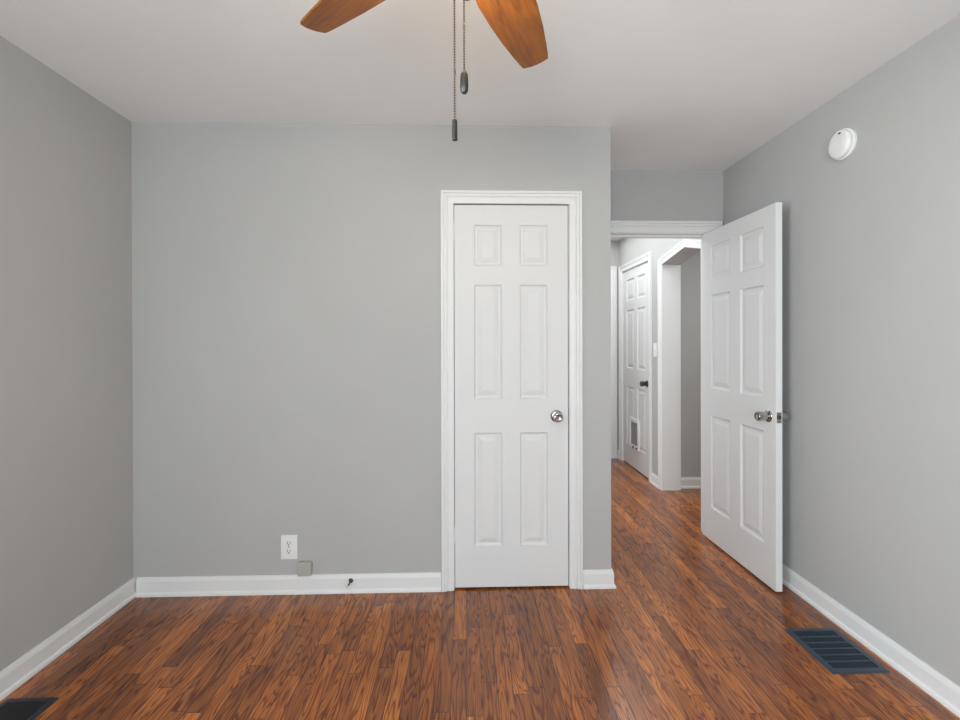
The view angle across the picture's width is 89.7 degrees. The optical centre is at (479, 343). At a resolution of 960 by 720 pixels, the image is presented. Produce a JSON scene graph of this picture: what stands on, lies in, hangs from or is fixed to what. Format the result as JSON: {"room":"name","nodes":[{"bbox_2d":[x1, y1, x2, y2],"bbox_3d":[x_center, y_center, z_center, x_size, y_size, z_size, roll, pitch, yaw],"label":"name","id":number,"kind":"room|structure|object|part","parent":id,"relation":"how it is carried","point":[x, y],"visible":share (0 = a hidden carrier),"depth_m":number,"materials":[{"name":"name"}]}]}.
{"room":"empty bedroom","nodes":[
{"label":"empty bedroom","id":0,"kind":"room"},
{"bbox_2d":[0,36,133,670],"bbox_3d":[-1.823,0.084,0.861,0.120,2.471,4.830,0,0,-2],"label":"wall","id":1,"kind":"structure","parent":0,"point":[66,363],"depth_m":2.07,"materials":[{"name":"grey paint"}]},
{"bbox_2d":[0,577,135,700],"bbox_3d":[-1.740,1.273,0.546,0.021,0.095,3.950,0,0,-2],"label":"baseboard","id":2,"kind":"structure","parent":1,"relation":"attached to","point":[17,673],"depth_m":2.06,"materials":[{"name":"white paint"}]},
{"bbox_2d":[131,122,610,589],"bbox_3d":[-0.565,0.075,2.877,2.518,2.471,0.644,0,0,-2],"label":"wall","id":3,"kind":"structure","parent":0,"point":[286,278],"depth_m":2.54,"materials":[{"name":"grey paint"}]},
{"bbox_2d":[135,572,440,597],"bbox_3d":[-0.997,1.265,2.534,1.584,0.095,0.021,0,0,-2],"label":"baseboard","id":4,"kind":"structure","parent":3,"relation":"attached to","point":[245,585],"depth_m":2.53,"materials":[{"name":"white paint"}]},
{"bbox_2d":[281,535,297,558],"bbox_3d":[-1.005,1.070,2.539,0.086,0.128,0.010,0,0,-2],"label":"wall outlet","id":5,"kind":"object","parent":3,"relation":"attached to","point":[288,542],"visible":1,"depth_m":2.54,"materials":[{"name":"white plastic"}]},
{"bbox_2d":[286,548,291,554],"bbox_3d":[-1.005,1.091,2.540,0.033,0.033,0.009,0,0,-2],"label":"socket","id":6,"kind":"object","parent":5,"relation":"attached to","point":[288,550],"depth_m":2.54,"materials":[{"name":"white plastic"}]},
{"bbox_2d":[286,540,291,546],"bbox_3d":[-1.005,1.049,2.539,0.033,0.033,0.009,0,0,-2],"label":"socket","id":7,"kind":"object","parent":5,"relation":"attached to","point":[288,542],"depth_m":2.54,"materials":[{"name":"white plastic"}]},
{"bbox_2d":[297,561,311,575],"bbox_3d":[-0.918,1.177,2.532,0.072,0.074,0.030,0,0,-2],"label":"wall box","id":8,"kind":"object","parent":3,"relation":"attached to","point":[304,568],"visible":1,"depth_m":2.52,"materials":[{"name":"beige plastic"}]},
{"bbox_2d":[346,578,352,588],"bbox_3d":[-0.678,1.246,2.504,0.024,0.024,0.076,0,0,-2],"label":"door stop","id":9,"kind":"object","parent":3,"relation":"attached to","point":[350,579],"visible":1,"depth_m":2.52,"materials":[{"name":"metal"}]},
{"bbox_2d":[453,205,567,587],"bbox_3d":[0.165,0.279,2.565,0.622,2.040,0.100,0,0,-2],"label":"door","id":10,"kind":"structure","parent":3,"relation":"in","point":[511,261],"depth_m":2.58,"materials":[{"name":"white paint"}]},
{"bbox_3d":[0.411,0.387,2.553,0.052,0.052,0.062,0,0,-2],"label":"knob","id":11,"kind":"part","parent":10,"relation":"part of","materials":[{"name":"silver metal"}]},
{"bbox_2d":[440,190,582,591],"bbox_3d":[0.168,0.248,2.621,0.753,2.122,0.132,0,0,-2],"label":"trim","id":12,"kind":"structure","parent":3,"relation":"attached to","point":[448,198],"depth_m":2.57,"materials":[{"name":"white paint"}]},
{"bbox_2d":[583,568,615,588],"bbox_3d":[0.630,1.260,2.905,0.176,0.095,0.664,0,0,-2],"label":"baseboard","id":13,"kind":"structure","parent":3,"relation":"attached to","point":[600,578],"depth_m":2.58,"materials":[{"name":"white paint"}]},
{"bbox_2d":[611,220,722,531],"bbox_3d":[1.170,0.239,3.309,0.923,2.130,0.160,0,0,-2],"label":"door frame","id":14,"kind":"structure","parent":3,"relation":"attached to","point":[619,229],"depth_m":3.24,"materials":[{"name":"white paint"}]},
{"bbox_2d":[0,458,959,719],"bbox_3d":[0.864,1.339,2.057,5.557,0.060,7.053,0,0,-2],"label":"floor","id":15,"kind":"structure","parent":0,"point":[686,631],"depth_m":2.03,"materials":[{"name":"brown wood"}]},
{"bbox_2d":[0,697,58,719],"bbox_3d":[-1.653,1.314,1.635,0.188,0.006,0.311,0,0,-2],"label":"floor vent","id":16,"kind":"object","parent":15,"relation":"in","point":[16,708],"visible":1,"depth_m":1.74,"materials":[{"name":"black metal"}]},
{"bbox_2d":[0,702,44,719],"bbox_3d":[-1.653,1.314,1.635,0.140,0.004,0.263,0,0,-2],"label":"grille","id":17,"kind":"object","parent":16,"relation":"attached to","point":[8,710],"depth_m":1.73,"materials":[{"name":"black metal"}]},
{"bbox_2d":[783,628,890,673],"bbox_3d":[1.511,1.302,2.062,0.238,0.011,0.299,0,0,-2],"label":"floor vent","id":18,"kind":"object","parent":15,"relation":"in","point":[833,650],"visible":1,"depth_m":2.04,"materials":[{"name":"metal"}]},
{"bbox_2d":[795,631,875,667],"bbox_3d":[1.511,1.304,2.062,0.186,0.004,0.247,0,0,-2],"label":"grille","id":19,"kind":"object","parent":18,"relation":"attached to","point":[832,648],"depth_m":2.05,"materials":[{"name":"metal"}]},
{"bbox_2d":[0,0,959,240],"bbox_3d":[0.857,-1.202,2.050,5.557,0.080,7.053,0,0,-2],"label":"ceiling","id":20,"kind":"structure","parent":0,"point":[677,85],"depth_m":1.98,"materials":[{"name":"white paint"}]},
{"bbox_2d":[300,0,547,140],"bbox_3d":[0.006,-0.767,0.891,0.976,0.776,0.996,0,0,-2],"label":"ceiling fan","id":21,"kind":"object","parent":20,"relation":"hanging from","point":[517,24],"visible":1,"depth_m":1.18,"materials":[{"name":"brown wood"}]},
{"bbox_3d":[-0.280,-0.803,1.108,0.386,0.030,0.126,0,0,39],"label":"blade","id":22,"kind":"part","parent":21,"relation":"part of","materials":[{"name":"brown wood"}]},
{"bbox_3d":[-0.048,-0.599,0.901,0.004,0.363,0.004,0,0,-2],"label":"pull chain","id":23,"kind":"part","parent":21,"relation":"part of","materials":[{"name":"metal"}]},
{"bbox_3d":[-0.030,-0.577,0.902,0.004,0.136,0.004,0,0,-2],"label":"pull chain","id":24,"kind":"part","parent":21,"relation":"part of","materials":[{"name":"metal"}]},
{"bbox_3d":[0.092,-0.804,1.207,0.126,0.030,0.386,0,0,21],"label":"blade","id":25,"kind":"part","parent":21,"relation":"part of","materials":[{"name":"brown wood"}]},
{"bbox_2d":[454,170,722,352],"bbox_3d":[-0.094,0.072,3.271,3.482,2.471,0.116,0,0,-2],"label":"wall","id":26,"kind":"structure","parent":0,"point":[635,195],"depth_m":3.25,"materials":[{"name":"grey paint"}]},
{"bbox_2d":[611,241,618,449],"bbox_3d":[1.062,0.062,5.528,1.035,2.471,0.120,0,0,-2],"label":"wall","id":27,"kind":"structure","parent":0,"point":[614,244],"depth_m":5.48,"materials":[{"name":"paint"}]},
{"bbox_2d":[611,266,616,457],"bbox_3d":[1.107,0.210,5.458,0.892,2.176,0.022,0,0,-2],"label":"trim","id":28,"kind":"structure","parent":27,"relation":"attached to","point":[613,268],"depth_m":5.47,"materials":[{"name":"white paint"}]},
{"bbox_2d":[680,250,700,477],"bbox_3d":[2.621,0.062,4.421,1.695,2.471,0.100,0,0,-2],"label":"wall","id":29,"kind":"structure","parent":0,"point":[690,268],"depth_m":4.35,"materials":[{"name":"grey paint"}]},
{"bbox_2d":[619,14,959,686],"bbox_3d":[1.763,0.071,2.081,0.160,2.471,7.053,0,0,-2],"label":"wall","id":30,"kind":"structure","parent":0,"point":[871,236],"depth_m":2.05,"materials":[{"name":"grey paint"}]},
{"bbox_2d":[622,262,647,477],"bbox_3d":[1.587,0.250,4.976,0.100,2.077,0.778,0,0,-2],"label":"door","id":31,"kind":"structure","parent":30,"relation":"in","point":[635,280],"depth_m":4.95,"materials":[{"name":"white paint"}]},
{"bbox_3d":[1.600,0.928,4.993,0.005,0.234,0.199,0,0,-2],"label":"flap panel","id":32,"kind":"part","parent":31,"relation":"part of","materials":[{"name":"plastic"}]},
{"bbox_3d":[1.578,0.384,4.653,0.062,0.052,0.052,0,0,-2],"label":"knob","id":33,"kind":"part","parent":31,"relation":"part of","materials":[{"name":"metal"}]},
{"bbox_2d":[619,252,651,481],"bbox_3d":[1.656,0.217,4.974,0.162,2.161,0.914,0,0,-2],"label":"trim","id":34,"kind":"structure","parent":30,"relation":"attached to","point":[647,257],"depth_m":4.69,"materials":[{"name":"white paint"}]},
{"bbox_2d":[650,473,657,487],"bbox_3d":[1.605,1.252,4.432,0.021,0.095,0.170,0,0,-2],"label":"baseboard","id":35,"kind":"structure","parent":30,"relation":"attached to","point":[654,479],"depth_m":4.43,"materials":[{"name":"white paint"}]},
{"bbox_2d":[653,343,656,356],"bbox_3d":[1.604,0.055,4.428,0.017,0.124,0.072,0,0,-2],"label":"light switch","id":36,"kind":"object","parent":30,"relation":"attached to","point":[654,344],"visible":1,"depth_m":4.42,"materials":[{"name":"white plastic"}]},
{"bbox_2d":[658,239,700,490],"bbox_3d":[1.703,0.235,3.896,0.180,2.132,0.900,0,0,-2],"label":"trim","id":37,"kind":"structure","parent":30,"relation":"attached to","point":[669,276],"depth_m":4.28,"materials":[{"name":"white paint"}]},
{"bbox_2d":[702,202,788,591],"bbox_3d":[1.546,0.278,2.896,0.166,2.034,0.774,0,0,-2],"label":"door","id":38,"kind":"structure","parent":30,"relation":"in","point":[743,415],"depth_m":2.80,"materials":[{"name":"white paint"}]},
{"bbox_3d":[1.507,0.386,2.577,0.062,0.052,0.052,0,0,-2],"label":"knob","id":39,"kind":"part","parent":38,"relation":"part of","materials":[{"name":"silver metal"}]},
{"bbox_3d":[1.562,0.386,2.519,0.025,0.056,0.003,0,0,-2],"label":"latch plate","id":40,"kind":"part","parent":38,"relation":"part of","materials":[{"name":"silver metal"}]},
{"bbox_3d":[1.612,0.385,2.582,0.062,0.052,0.052,0,0,-2],"label":"knob","id":41,"kind":"part","parent":38,"relation":"part of","materials":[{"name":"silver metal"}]},
{"bbox_2d":[828,128,856,159],"bbox_3d":[1.655,-0.917,2.214,0.042,0.138,0.138,0,0,-2],"label":"smoke detector","id":42,"kind":"object","parent":30,"relation":"attached to","point":[842,143],"visible":1,"depth_m":2.19,"materials":[{"name":"white plastic"}]},
{"bbox_2d":[782,563,959,717],"bbox_3d":[1.710,1.263,0.963,0.021,0.095,4.574,0,0,-2],"label":"baseboard","id":43,"kind":"structure","parent":30,"relation":"attached to","point":[946,692],"depth_m":2.02,"materials":[{"name":"white paint"}]},
{"bbox_3d":[2.654,0.065,3.327,1.695,2.471,2.090,0,0,-2],"label":"wall","id":44,"kind":"structure","parent":0,"visible":0},
{"bbox_2d":[681,477,700,488],"bbox_3d":[2.605,1.253,3.404,1.594,0.095,1.940,0,0,-2],"label":"baseboard","id":45,"kind":"structure","parent":44,"relation":"attached to","point":[686,482],"depth_m":4.34,"materials":[{"name":"white paint"}]}
]}

